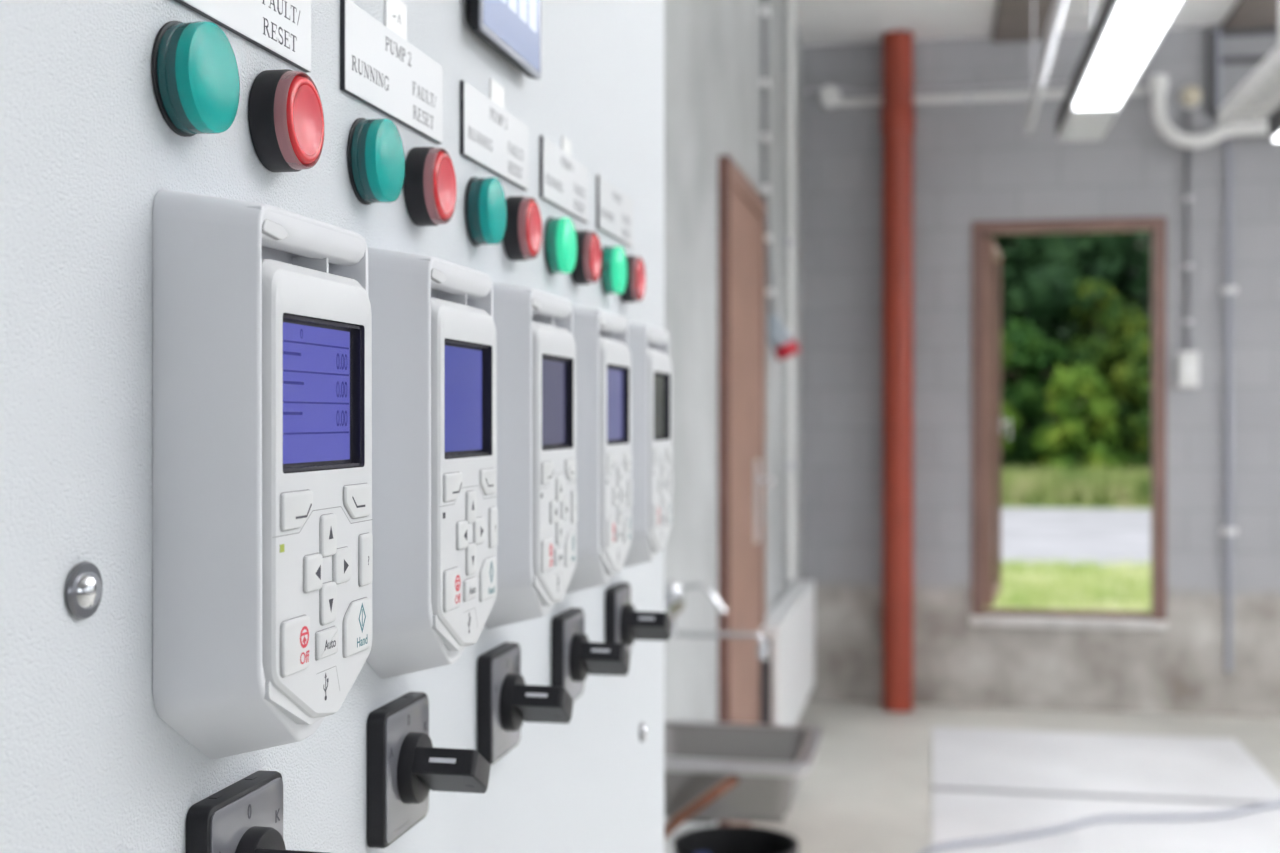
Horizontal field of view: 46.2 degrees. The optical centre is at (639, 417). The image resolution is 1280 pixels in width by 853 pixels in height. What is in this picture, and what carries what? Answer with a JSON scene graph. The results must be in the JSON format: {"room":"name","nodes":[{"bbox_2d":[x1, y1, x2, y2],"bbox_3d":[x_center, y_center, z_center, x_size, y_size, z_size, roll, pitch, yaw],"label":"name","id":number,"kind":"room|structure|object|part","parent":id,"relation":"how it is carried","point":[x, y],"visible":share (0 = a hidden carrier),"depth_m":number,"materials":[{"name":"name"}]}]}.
{"room":"electrical room","nodes":[
{"label":"electrical room","id":0,"kind":"room"},
{"bbox_2d":[664,0,802,852],"bbox_3d":[-0.411,-0.230,1.875,0.200,3.360,11.920,0,0,11],"label":"wall","id":1,"kind":"structure","parent":0,"point":[713,48],"depth_m":4.49,"materials":[{"name":"paint"}]},
{"bbox_2d":[664,580,769,659],"bbox_3d":[0.138,0.450,3.356,0.305,0.170,0.210,0,0,11],"label":"tap","id":2,"kind":"object","parent":1,"relation":"attached to","point":[673,590],"visible":0.67,"depth_m":3.35,"materials":[{"name":"silver metal"}]},
{"bbox_3d":[0.135,0.404,3.357,0.123,0.070,0.016,0,0,11],"label":"lever","id":3,"kind":"part","parent":2,"relation":"part of","materials":[{"name":"silver metal"}]},
{"bbox_3d":[0.173,0.482,3.350,0.220,0.074,0.013,0,0,11],"label":"spout","id":4,"kind":"part","parent":2,"relation":"part of","materials":[{"name":"silver metal"}]},
{"bbox_2d":[664,720,821,823],"bbox_3d":[0.184,0.844,3.317,0.412,0.263,0.398,0,0,11],"label":"utility sink","id":5,"kind":"object","parent":1,"relation":"attached to","point":[771,761],"visible":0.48,"depth_m":3.18,"materials":[{"name":"silver metal"}]},
{"bbox_2d":[664,774,741,840],"bbox_3d":[0.078,0.878,3.137,0.264,0.273,0.073,0,0,11],"label":"hose","id":6,"kind":"object","parent":5,"relation":"attached to","point":[731,780],"visible":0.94,"depth_m":3.10,"materials":[{"name":"brown rubber"}]},
{"bbox_2d":[718,155,774,825],"bbox_3d":[0.353,0.315,5.194,0.180,2.270,1.030,0,0,11],"label":"door","id":7,"kind":"structure","parent":1,"relation":"in","point":[742,479],"depth_m":4.99,"materials":[{"name":"brown paint"}]},
{"bbox_3d":[0.322,0.321,5.207,0.114,2.258,1.018,0,0,11],"label":"frame","id":8,"kind":"part","parent":7,"relation":"part of","materials":[{"name":"brown paint"}]},
{"bbox_3d":[0.444,0.300,5.375,0.072,0.300,0.180,0,0,11],"label":"handle","id":9,"kind":"part","parent":7,"relation":"part of","materials":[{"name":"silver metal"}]},
{"bbox_2d":[760,0,774,314],"bbox_3d":[0.509,-1.162,5.948,0.033,1.496,0.289,0,0,11],"label":"cable","id":10,"kind":"object","parent":1,"relation":"attached to","point":[764,10],"visible":0.95,"depth_m":5.83,"materials":[{"name":"grey plastic"}]},
{"bbox_2d":[767,315,800,360],"bbox_3d":[0.580,-0.323,6.082,0.146,0.184,0.100,0,0,11],"label":"wall socket","id":11,"kind":"object","parent":1,"relation":"attached to","point":[783,344],"visible":1,"depth_m":6.04,"materials":[{"name":"grey plastic"}]},
{"bbox_2d":[760,580,814,725],"bbox_3d":[0.629,1.114,6.389,0.100,0.668,1.700,0,0,11],"label":"radiator","id":12,"kind":"object","parent":1,"relation":"attached to","point":[787,679],"visible":0.7,"depth_m":6.03,"materials":[{"name":"white metal"}]},
{"bbox_2d":[760,580,808,638],"bbox_3d":[0.619,0.801,6.391,0.060,0.038,1.696,0,0,11],"label":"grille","id":13,"kind":"object","parent":12,"relation":"attached to","point":[774,619],"depth_m":6.13,"materials":[{"name":"white metal"}]},
{"bbox_2d":[784,0,795,580],"bbox_3d":[0.674,-0.590,6.737,0.051,2.640,0.060,0,0,11],"label":"conduit","id":14,"kind":"object","parent":1,"relation":"attached to","point":[789,242],"visible":1,"depth_m":6.72,"materials":[{"name":"white plastic"}]},
{"bbox_2d":[751,701,1279,852],"bbox_3d":[2.691,1.550,1.392,6.476,0.200,12.170,0,0,11],"label":"floor","id":15,"kind":"structure","parent":0,"point":[867,788],"depth_m":6.50,"materials":[{"name":"concrete"}]},
{"bbox_2d":[0,0,663,852],"bbox_3d":[-0.367,0.400,0.296,0.472,2.100,1.679,0,0,11],"label":"tall cabinet","id":16,"kind":"object","parent":15,"relation":"on","point":[89,763],"depth_m":0.37,"materials":[{"name":"white metal"}]},
{"bbox_2d":[151,21,239,136],"bbox_3d":[-0.112,-0.087,0.383,0.011,0.029,0.029,0,0,11],"label":"lamp","id":17,"kind":"object","parent":16,"relation":"attached to","point":[196,82],"visible":1,"depth_m":0.38,"materials":[{"name":"teal plastic"}]},
{"bbox_2d":[174,0,310,72],"bbox_3d":[-0.111,-0.121,0.413,0.002,0.030,0.098,0,0,11],"label":"plate","id":18,"kind":"object","parent":16,"relation":"attached to","point":[281,28],"visible":1,"depth_m":0.43,"materials":[{"name":"white plastic"}]},
{"bbox_2d":[186,770,326,852],"bbox_3d":[-0.096,0.124,0.407,0.034,0.046,0.046,0,0,11],"label":"switch","id":19,"kind":"object","parent":16,"relation":"attached to","point":[245,816],"visible":1,"depth_m":0.40,"materials":[{"name":"black plastic"}]},
{"bbox_3d":[-0.110,0.124,0.409,0.006,0.047,0.046,0,0,11],"label":"plate","id":20,"kind":"part","parent":19,"relation":"part of","materials":[{"name":"black plastic"}]},
{"bbox_3d":[-0.107,0.124,0.409,0.001,0.043,0.043,0,0,11],"label":"plate","id":21,"kind":"part","parent":19,"relation":"part of","materials":[{"name":"silver metal"}]},
{"bbox_3d":[-0.103,0.124,0.408,0.006,0.025,0.025,0,0,11],"label":"knob","id":22,"kind":"part","parent":19,"relation":"part of","materials":[{"name":"black plastic"}]},
{"bbox_3d":[-0.090,0.124,0.406,0.023,0.020,0.026,0,0,11],"label":"pointer handle","id":23,"kind":"part","parent":19,"relation":"part of","materials":[{"name":"black plastic"}]},
{"bbox_2d":[153,69,372,758],"bbox_3d":[-0.097,-0.004,0.408,0.032,0.193,0.081,0,0,11],"label":"controller","id":24,"kind":"object","parent":16,"relation":"attached to","point":[263,539],"depth_m":0.37,"materials":[{"name":"white plastic"}]},
{"bbox_2d":[280,544,283,552],"bbox_3d":[-0.089,0.032,0.373,0.001,0.002,0.002,0,0,11],"label":"light","id":25,"kind":"object","parent":24,"relation":"on","point":[281,545],"depth_m":0.37,"materials":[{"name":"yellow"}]},
{"bbox_3d":[-0.102,-0.086,0.435,0.012,0.029,0.029,0,0,11],"label":"push button","id":26,"kind":"part","parent":24,"relation":"part of","materials":[{"name":"red plastic"}]},
{"bbox_2d":[347,118,404,204],"bbox_3d":[-0.088,-0.087,0.506,0.011,0.029,0.029,0,0,11],"label":"lamp","id":27,"kind":"object","parent":16,"relation":"attached to","point":[375,150],"visible":1,"depth_m":0.50,"materials":[{"name":"teal plastic"}]},
{"bbox_2d":[340,0,442,143],"bbox_3d":[-0.087,-0.122,0.536,0.002,0.030,0.098,0,0,11],"label":"plate","id":28,"kind":"object","parent":16,"relation":"attached to","point":[379,68],"visible":1,"depth_m":0.53,"materials":[{"name":"white plastic"}]},
{"bbox_2d":[384,0,406,40],"bbox_3d":[-0.087,-0.144,0.537,0.001,0.013,0.021,0,0,11],"label":"tag","id":29,"kind":"object","parent":16,"relation":"attached to","point":[395,11],"visible":1,"depth_m":0.54,"materials":[{"name":"white plastic"}]},
{"bbox_2d":[367,692,490,847],"bbox_3d":[-0.072,0.124,0.530,0.034,0.046,0.046,0,0,11],"label":"switch","id":30,"kind":"object","parent":16,"relation":"attached to","point":[403,764],"visible":1,"depth_m":0.52,"materials":[{"name":"black plastic"}]},
{"bbox_3d":[-0.086,0.124,0.533,0.006,0.047,0.046,0,0,11],"label":"plate","id":31,"kind":"part","parent":30,"relation":"part of","materials":[{"name":"black plastic"}]},
{"bbox_3d":[-0.082,0.124,0.532,0.001,0.043,0.043,0,0,11],"label":"plate","id":32,"kind":"part","parent":30,"relation":"part of","materials":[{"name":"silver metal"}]},
{"bbox_3d":[-0.079,0.124,0.532,0.006,0.025,0.025,0,0,11],"label":"knob","id":33,"kind":"part","parent":30,"relation":"part of","materials":[{"name":"black plastic"}]},
{"bbox_3d":[-0.066,0.124,0.530,0.023,0.020,0.026,0,0,11],"label":"pointer handle","id":34,"kind":"part","parent":30,"relation":"part of","materials":[{"name":"black plastic"}]},
{"bbox_2d":[366,147,497,678],"bbox_3d":[-0.073,-0.005,0.531,0.032,0.192,0.082,0,0,11],"label":"controller","id":35,"kind":"object","parent":16,"relation":"attached to","point":[435,510],"depth_m":0.50,"materials":[{"name":"white plastic"}]},
{"bbox_3d":[-0.077,-0.086,0.558,0.012,0.029,0.029,0,0,11],"label":"push button","id":36,"kind":"part","parent":35,"relation":"part of","materials":[{"name":"red plastic"}]},
{"bbox_2d":[464,177,506,245],"bbox_3d":[-0.064,-0.087,0.630,0.011,0.029,0.029,0,0,11],"label":"lamp","id":37,"kind":"object","parent":16,"relation":"attached to","point":[485,207],"visible":1,"depth_m":0.62,"materials":[{"name":"teal plastic"}]},
{"bbox_2d":[460,80,527,189],"bbox_3d":[-0.063,-0.122,0.659,0.002,0.030,0.098,0,0,11],"label":"plate","id":38,"kind":"object","parent":16,"relation":"attached to","point":[491,137],"visible":1,"depth_m":0.65,"materials":[{"name":"white plastic"}]},
{"bbox_2d":[489,78,503,108],"bbox_3d":[-0.063,-0.142,0.662,0.001,0.010,0.020,0,0,11],"label":"tag","id":39,"kind":"object","parent":16,"relation":"attached to","point":[496,91],"visible":1,"depth_m":0.66,"materials":[{"name":"white plastic"}]},
{"bbox_3d":[-0.059,-0.225,0.659,0.009,0.133,0.095,0,0,11],"label":"touch panel","id":40,"kind":"part","parent":16,"relation":"part of","materials":[{"name":"blue glass"}]},
{"bbox_2d":[477,642,572,764],"bbox_3d":[-0.048,0.124,0.653,0.034,0.046,0.046,0,0,11],"label":"switch","id":41,"kind":"object","parent":16,"relation":"attached to","point":[504,701],"visible":0.99,"depth_m":0.64,"materials":[{"name":"black plastic"}]},
{"bbox_3d":[-0.061,0.124,0.655,0.006,0.047,0.046,0,0,11],"label":"plate","id":42,"kind":"part","parent":41,"relation":"part of","materials":[{"name":"black plastic"}]},
{"bbox_3d":[-0.058,0.124,0.655,0.001,0.043,0.043,0,0,11],"label":"plate","id":43,"kind":"part","parent":41,"relation":"part of","materials":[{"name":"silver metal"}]},
{"bbox_3d":[-0.055,0.124,0.654,0.006,0.025,0.025,0,0,11],"label":"knob","id":44,"kind":"part","parent":41,"relation":"part of","materials":[{"name":"black plastic"}]},
{"bbox_3d":[-0.042,0.124,0.652,0.023,0.020,0.026,0,0,11],"label":"pointer handle","id":45,"kind":"part","parent":41,"relation":"part of","materials":[{"name":"black plastic"}]},
{"bbox_2d":[485,196,576,628],"bbox_3d":[-0.049,-0.005,0.654,0.032,0.192,0.082,0,0,11],"label":"controller","id":46,"kind":"object","parent":16,"relation":"attached to","point":[537,463],"depth_m":0.62,"materials":[{"name":"white plastic"}]},
{"bbox_3d":[-0.053,-0.086,0.682,0.012,0.029,0.029,0,0,11],"label":"push button","id":47,"kind":"part","parent":46,"relation":"part of","materials":[{"name":"red plastic"}]},
{"bbox_2d":[544,217,576,274],"bbox_3d":[-0.039,-0.087,0.755,0.011,0.029,0.029,0,0,11],"label":"lamp","id":48,"kind":"object","parent":16,"relation":"attached to","point":[560,240],"visible":1,"depth_m":0.74,"materials":[{"name":"green plastic"}]},
{"bbox_2d":[540,136,588,222],"bbox_3d":[-0.039,-0.123,0.782,0.002,0.030,0.098,0,0,11],"label":"plate","id":49,"kind":"object","parent":16,"relation":"attached to","point":[564,181],"visible":1,"depth_m":0.77,"materials":[{"name":"white plastic"}]},
{"bbox_2d":[562,136,570,155],"bbox_3d":[-0.039,-0.142,0.786,0.001,0.008,0.018,0,0,11],"label":"tag","id":50,"kind":"object","parent":16,"relation":"attached to","point":[566,144],"visible":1,"depth_m":0.79,"materials":[{"name":"white"}]},
{"bbox_2d":[551,608,629,700],"bbox_3d":[-0.024,0.124,0.775,0.034,0.046,0.046,0,0,11],"label":"switch","id":51,"kind":"object","parent":16,"relation":"attached to","point":[573,657],"visible":0.95,"depth_m":0.77,"materials":[{"name":"black plastic"}]},
{"bbox_3d":[-0.037,0.124,0.778,0.006,0.047,0.046,0,0,11],"label":"plate","id":52,"kind":"part","parent":51,"relation":"part of","materials":[{"name":"black plastic"}]},
{"bbox_3d":[-0.034,0.124,0.777,0.001,0.043,0.043,0,0,11],"label":"plate","id":53,"kind":"part","parent":51,"relation":"part of","materials":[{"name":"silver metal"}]},
{"bbox_3d":[-0.031,0.124,0.777,0.006,0.025,0.025,0,0,11],"label":"knob","id":54,"kind":"part","parent":51,"relation":"part of","materials":[{"name":"black plastic"}]},
{"bbox_3d":[-0.018,0.124,0.775,0.023,0.020,0.026,0,0,11],"label":"pointer handle","id":55,"kind":"part","parent":51,"relation":"part of","materials":[{"name":"black plastic"}]},
{"bbox_2d":[565,230,631,593],"bbox_3d":[-0.024,-0.005,0.778,0.032,0.192,0.082,0,0,11],"label":"controller","id":56,"kind":"object","parent":16,"relation":"attached to","point":[603,355],"depth_m":0.75,"materials":[{"name":"white plastic"}]},
{"bbox_3d":[-0.029,-0.086,0.806,0.012,0.029,0.029,0,0,11],"label":"push button","id":57,"kind":"part","parent":56,"relation":"part of","materials":[{"name":"red plastic"}]},
{"bbox_2d":[600,245,626,294],"bbox_3d":[-0.015,-0.087,0.880,0.011,0.029,0.029,0,0,11],"label":"lamp","id":58,"kind":"object","parent":16,"relation":"attached to","point":[613,273],"visible":0.98,"depth_m":0.87,"materials":[{"name":"green plastic"}]},
{"bbox_2d":[596,175,632,246],"bbox_3d":[-0.015,-0.124,0.906,0.002,0.030,0.098,0,0,11],"label":"plate","id":59,"kind":"object","parent":16,"relation":"attached to","point":[614,208],"visible":1,"depth_m":0.90,"materials":[{"name":"white plastic"}]},
{"bbox_2d":[605,582,671,654],"bbox_3d":[0.001,0.124,0.898,0.034,0.046,0.046,0,0,11],"label":"switch","id":60,"kind":"object","parent":16,"relation":"attached to","point":[624,624],"visible":0.88,"depth_m":0.89,"materials":[{"name":"black plastic"}]},
{"bbox_3d":[-0.013,0.124,0.900,0.006,0.047,0.046,0,0,11],"label":"plate","id":61,"kind":"part","parent":60,"relation":"part of","materials":[{"name":"black plastic"}]},
{"bbox_3d":[-0.010,0.124,0.900,0.001,0.043,0.043,0,0,11],"label":"plate","id":62,"kind":"part","parent":60,"relation":"part of","materials":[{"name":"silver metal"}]},
{"bbox_3d":[-0.007,0.124,0.899,0.006,0.025,0.025,0,0,11],"label":"knob","id":63,"kind":"part","parent":60,"relation":"part of","materials":[{"name":"black plastic"}]},
{"bbox_3d":[0.006,0.124,0.898,0.023,0.020,0.026,0,0,11],"label":"pointer handle","id":64,"kind":"part","parent":60,"relation":"part of","materials":[{"name":"black plastic"}]},
{"bbox_2d":[620,255,672,566],"bbox_3d":[0.000,-0.005,0.901,0.032,0.192,0.083,0,0,11],"label":"controller","id":65,"kind":"object","parent":16,"relation":"attached to","point":[651,367],"depth_m":0.87,"materials":[{"name":"white plastic"}]},
{"bbox_3d":[-0.005,-0.086,0.929,0.012,0.029,0.029,0,0,11],"label":"push button","id":66,"kind":"part","parent":65,"relation":"part of","materials":[{"name":"red plastic"}]},
{"bbox_2d":[673,825,798,852],"bbox_3d":[0.211,1.198,3.326,0.280,0.505,0.312,0,0,11],"label":"waste bin","id":67,"kind":"object","parent":15,"relation":"on","point":[723,838],"visible":1,"depth_m":3.45,"materials":[{"name":"black plastic"}]},
{"bbox_2d":[881,30,914,711],"bbox_3d":[1.283,-0.230,7.468,0.168,3.360,0.168,0,0,11],"label":"drain pipe","id":68,"kind":"object","parent":15,"relation":"on","point":[897,108],"visible":1,"depth_m":7.40,"materials":[{"name":"red metal"}]},
{"bbox_2d":[881,101,914,135],"bbox_3d":[1.283,-1.485,7.468,0.168,0.150,0.168,0,0,11],"label":"coupling","id":69,"kind":"object","parent":68,"relation":"attached to","point":[897,117],"depth_m":7.40,"materials":[{"name":"red paint"}]},
{"bbox_2d":[921,801,1279,852],"bbox_3d":[1.722,1.434,5.266,2.285,0.030,0.224,0,0,-25],"label":"loose cable","id":70,"kind":"object","parent":15,"relation":"on","point":[1276,803],"visible":1,"depth_m":5.33,"materials":[{"name":"grey plastic"}]},
{"bbox_2d":[931,790,1279,852],"bbox_3d":[1.658,1.442,5.035,1.335,0.014,1.320,0,0,11],"label":"floor plate","id":71,"kind":"object","parent":15,"relation":"on","point":[956,815],"visible":0.96,"depth_m":5.29,"materials":[{"name":"grey metal"}]},
{"bbox_2d":[932,727,1279,804],"bbox_3d":[1.903,1.442,6.278,1.335,0.014,1.206,0,0,11],"label":"floor plate","id":72,"kind":"object","parent":15,"relation":"on","point":[1076,764],"visible":1,"depth_m":6.20,"materials":[{"name":"grey concrete"}]},
{"bbox_2d":[795,0,1238,45],"bbox_3d":[2.691,-2.010,1.392,6.476,0.200,12.170,0,0,11],"label":"ceiling","id":73,"kind":"structure","parent":0,"point":[817,22],"depth_m":7.17,"materials":[{"name":"white paint"}]},
{"bbox_2d":[1024,0,1067,133],"bbox_3d":[1.417,-1.580,5.163,0.046,0.600,3.280,0,0,12],"label":"pipe","id":74,"kind":"object","parent":73,"relation":"hanging from","point":[1059,6],"visible":1,"depth_m":5.50,"materials":[{"name":"white metal"}]},
{"bbox_2d":[1056,0,1184,141],"bbox_3d":[1.480,-1.499,4.636,0.180,0.822,2.570,0,0,11],"label":"light","id":75,"kind":"object","parent":73,"relation":"hanging from","point":[1124,35],"visible":1,"depth_m":4.65,"materials":[{"name":"white plastic"}]},
{"bbox_3d":[1.629,-1.561,5.393,0.009,0.698,0.009,0,0,-11],"label":"suspension rod","id":76,"kind":"part","parent":75,"relation":"part of","materials":[{"name":"white metal"}]},
{"bbox_2d":[1074,0,1180,109],"bbox_3d":[1.423,-1.095,4.342,0.156,0.011,1.930,0,0,11],"label":"diffuser","id":77,"kind":"object","parent":75,"relation":"attached to","point":[1131,31],"depth_m":4.46,"materials":[{"name":"white plastic"}]},
{"bbox_2d":[1218,0,1279,124],"bbox_3d":[1.956,-1.508,4.191,0.162,0.805,2.980,0,0,11],"label":"cable tray","id":78,"kind":"object","parent":73,"relation":"hanging from","point":[1267,68],"visible":0.99,"depth_m":5.22,"materials":[{"name":"white metal"}]},
{"bbox_3d":[1.902,-1.135,4.202,0.012,0.060,2.980,0,0,11],"label":"rail","id":79,"kind":"part","parent":78,"relation":"part of","materials":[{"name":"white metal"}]},
{"bbox_2d":[1231,67,1279,115],"bbox_3d":[1.925,-1.138,4.167,0.031,0.031,2.880,0,0,11],"label":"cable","id":80,"kind":"object","parent":78,"relation":"on","point":[1278,68],"visible":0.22,"depth_m":5.14,"materials":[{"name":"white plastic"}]},
{"bbox_2d":[1238,70,1279,115],"bbox_3d":[1.955,-1.138,4.161,0.031,0.031,2.880,0,0,11],"label":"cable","id":81,"kind":"object","parent":78,"relation":"on","point":[1272,78],"visible":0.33,"depth_m":5.17,"materials":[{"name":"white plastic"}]},
{"bbox_2d":[1247,80,1279,114],"bbox_3d":[1.989,-1.138,4.154,0.031,0.031,2.880,0,0,11],"label":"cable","id":82,"kind":"object","parent":78,"relation":"on","point":[1277,87],"visible":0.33,"depth_m":5.28,"materials":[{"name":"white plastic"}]},
{"bbox_3d":[2.029,-1.135,4.177,0.012,0.060,2.980,0,0,11],"label":"rail","id":83,"kind":"part","parent":78,"relation":"part of","materials":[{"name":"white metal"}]},
{"bbox_2d":[1268,107,1279,141],"bbox_3d":[2.199,-1.475,4.317,0.180,0.870,2.720,0,0,11],"label":"light","id":84,"kind":"object","parent":73,"relation":"hanging from","point":[1274,119],"visible":1,"depth_m":5.58,"materials":[{"name":"white"}]},
{"bbox_2d":[1273,134,1279,141],"bbox_3d":[2.199,-1.046,4.317,0.156,0.011,2.680,0,0,11],"label":"diffuser","id":85,"kind":"object","parent":84,"relation":"attached to","point":[1276,137],"depth_m":5.60,"materials":[{"name":"white"}]},
{"bbox_2d":[803,24,1279,717],"bbox_3d":[3.839,-0.230,7.225,6.476,3.360,0.220,0,0,11],"label":"wall","id":86,"kind":"structure","parent":0,"point":[973,161],"depth_m":7.51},
{"bbox_2d":[805,79,1147,108],"bbox_3d":[1.664,-1.635,7.502,1.670,0.110,0.074,0,0,11],"label":"cable conduit","id":87,"kind":"object","parent":86,"relation":"attached to","point":[829,95],"visible":0.77,"depth_m":7.52,"materials":[{"name":"white plastic"}]},
{"bbox_2d":[992,0,1053,42],"bbox_3d":[0.755,-1.895,1.747,0.248,0.030,11.720,0,0,11],"label":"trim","id":88,"kind":"structure","parent":86,"relation":"attached to","point":[1013,22],"depth_m":7.09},
{"bbox_2d":[969,217,1167,630],"bbox_3d":[2.206,0.027,7.880,0.948,2.026,0.936,0,0,11],"label":"window","id":89,"kind":"structure","parent":86,"relation":"in","point":[987,420],"depth_m":7.52,"materials":[{"name":"paint"}]},
{"bbox_3d":[1.884,0.018,8.013,0.045,1.883,0.800,0,0,17],"label":"casement sash","id":90,"kind":"part","parent":89,"relation":"part of","materials":[{"name":"brown paint"}]},
{"bbox_3d":[1.886,0.018,8.012,0.004,1.773,0.690,0,0,17],"label":"glass pane","id":91,"kind":"part","parent":89,"relation":"part of","materials":[{"name":"clear glass"}]},
{"bbox_3d":[2.039,0.055,8.357,0.056,0.130,0.028,0,0,11],"label":"sash handle","id":92,"kind":"part","parent":89,"relation":"part of","materials":[{"name":"silver metal"}]},
{"bbox_3d":[2.123,1.016,7.455,0.948,0.048,0.070,0,0,11],"label":"sill","id":93,"kind":"part","parent":89,"relation":"part of","materials":[{"name":"concrete"}]},
{"bbox_2d":[1183,110,1192,351],"bbox_3d":[2.675,-0.912,7.323,0.044,1.176,0.035,0,0,11],"label":"cable","id":94,"kind":"object","parent":86,"relation":"attached to","point":[1187,198],"visible":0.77,"depth_m":7.31,"materials":[{"name":"grey plastic"}]},
{"bbox_2d":[1177,352,1198,387],"bbox_3d":[2.673,-0.235,7.313,0.096,0.176,0.056,0,0,11],"label":"light switch","id":95,"kind":"object","parent":86,"relation":"attached to","point":[1187,362],"visible":1,"depth_m":7.29,"materials":[{"name":"white plastic"}]},
{"bbox_2d":[1178,85,1202,108],"bbox_3d":[2.684,-1.570,7.301,0.116,0.116,0.074,0,0,11],"label":"round fitting","id":96,"kind":"object","parent":86,"relation":"attached to","point":[1190,96],"visible":1,"depth_m":7.28,"materials":[{"name":"beige plastic"}]},
{"bbox_2d":[1149,74,1267,148],"bbox_3d":[2.806,-1.476,7.231,0.685,0.359,0.163,0,0,11],"label":"pipe","id":97,"kind":"object","parent":86,"relation":"attached to","point":[1158,83],"visible":0.99,"depth_m":7.21,"materials":[{"name":"white plastic"}]},
{"bbox_2d":[1215,24,1236,671],"bbox_3d":[2.843,-0.340,7.280,0.098,3.140,0.054,0,0,11],"label":"conduit","id":98,"kind":"object","parent":86,"relation":"attached to","point":[1229,289],"visible":0.8,"depth_m":7.26,"materials":[{"name":"grey metal"}]},
{"bbox_2d":[1206,27,1278,114],"bbox_3d":[2.942,-1.681,7.266,0.370,0.403,0.044,0,0,11],"label":"bracket","id":99,"kind":"object","parent":86,"relation":"attached to","point":[1211,36],"visible":1,"depth_m":7.27,"materials":[{"name":"grey metal"}]},
{"bbox_2d":[1221,0,1278,29],"bbox_3d":[1.817,-1.895,1.538,0.247,0.030,11.720,0,0,11],"label":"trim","id":100,"kind":"structure","parent":86,"relation":"attached to","point":[1246,14],"depth_m":7.02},
{"label":"outside","id":101,"kind":"structure","parent":0,"visible":0},
{"bbox_2d":[1001,507,1150,568],"bbox_3d":[13.890,1.605,19.792,60.000,0.050,11.800,0,0,11],"label":"gravel road","id":102,"kind":"structure","parent":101,"point":[1102,534],"depth_m":20.17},
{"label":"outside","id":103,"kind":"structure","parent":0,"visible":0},
{"bbox_3d":[18.598,1.700,17.816,90.000,0.200,26.260,0,0,11],"label":"ground","id":104,"kind":"structure","parent":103,"visible":0},
{"bbox_2d":[1001,332,1022,472],"bbox_3d":[6.779,-0.026,30.686,2.116,3.663,2.075,0,0,20],"label":"leafy bush","id":105,"kind":"object","parent":104,"relation":"on","point":[1007,410],"visible":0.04,"depth_m":30.05,"materials":[{"name":"green plant"}]},
{"bbox_2d":[984,556,1150,611],"bbox_3d":[4.463,1.516,12.780,4.320,0.169,5.910,0,0,11],"label":"grass","id":106,"kind":"structure","parent":104,"relation":"on","point":[1122,587],"depth_m":13.48,"materials":[{"name":"green plant"}]},
{"bbox_2d":[1031,362,1127,476],"bbox_3d":[8.739,0.294,29.874,1.908,2.842,1.760,0,0,20],"label":"leafy bush","id":107,"kind":"object","parent":104,"relation":"on","point":[1076,394],"visible":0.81,"depth_m":29.55,"materials":[{"name":"green plant"}]},
{"bbox_2d":[1107,324,1150,481],"bbox_3d":[10.698,-0.189,30.353,2.410,3.919,2.428,0,0,15],"label":"leafy bush","id":108,"kind":"object","parent":104,"relation":"on","point":[1136,394],"visible":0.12,"depth_m":30.14,"materials":[{"name":"green plant"}]},
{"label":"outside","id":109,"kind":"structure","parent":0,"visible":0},
{"bbox_2d":[1001,504,1150,508],"bbox_3d":[22.916,1.565,39.776,90.000,0.050,33.100,0,0,11],"label":"ground","id":110,"kind":"structure","parent":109,"point":[1025,505],"depth_m":26.31,"materials":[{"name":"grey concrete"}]},
{"bbox_2d":[1001,317,1069,475],"bbox_3d":[8.076,-0.209,32.033,2.538,3.850,2.413,0,0,11],"label":"tree","id":111,"kind":"object","parent":110,"relation":"on","point":[1026,385],"visible":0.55,"depth_m":31.55,"materials":[{"name":"green plant"}]},
{"bbox_2d":[984,233,1120,453],"bbox_3d":[8.067,-3.554,34.327,6.206,10.327,6.847,0,0,-19],"label":"leafy tree","id":112,"kind":"object","parent":110,"relation":"on","point":[1038,274],"visible":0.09,"depth_m":32.66,"materials":[{"name":"green plant"}]},
{"bbox_2d":[999,232,1150,454],"bbox_3d":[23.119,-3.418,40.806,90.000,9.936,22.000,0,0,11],"label":"leafy tree","id":113,"kind":"object","parent":110,"relation":"on","point":[1035,420],"depth_m":38.71,"materials":[{"name":"green plant"}]},
{"bbox_2d":[1001,461,1150,506],"bbox_3d":[9.112,1.183,27.348,7.753,0.715,3.148,0,0,11],"label":"grass","id":114,"kind":"structure","parent":110,"relation":"on","point":[1121,488],"depth_m":26.54,"materials":[{"name":"green plant"}]},
{"bbox_2d":[1023,231,1150,417],"bbox_3d":[10.443,-3.820,35.753,5.762,11.330,6.154,0,0,-41],"label":"leafy tree","id":115,"kind":"object","parent":110,"relation":"on","point":[1122,245],"visible":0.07,"depth_m":34.93,"materials":[{"name":"green plant"}]},
{"bbox_2d":[1031,277,1150,474],"bbox_3d":[9.810,-0.640,32.332,2.687,4.754,2.976,0,0,18],"label":"tree","id":116,"kind":"object","parent":110,"relation":"on","point":[1104,355],"visible":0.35,"depth_m":31.74,"materials":[{"name":"green plant"}]},
{"bbox_2d":[1125,243,1150,314],"bbox_3d":[13.751,-3.759,33.792,5.456,10.632,6.797,0,0,-34],"label":"leafy tree","id":117,"kind":"object","parent":110,"relation":"on","point":[1142,279],"visible":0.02,"depth_m":33.57,"materials":[{"name":"green plant"}]}
]}

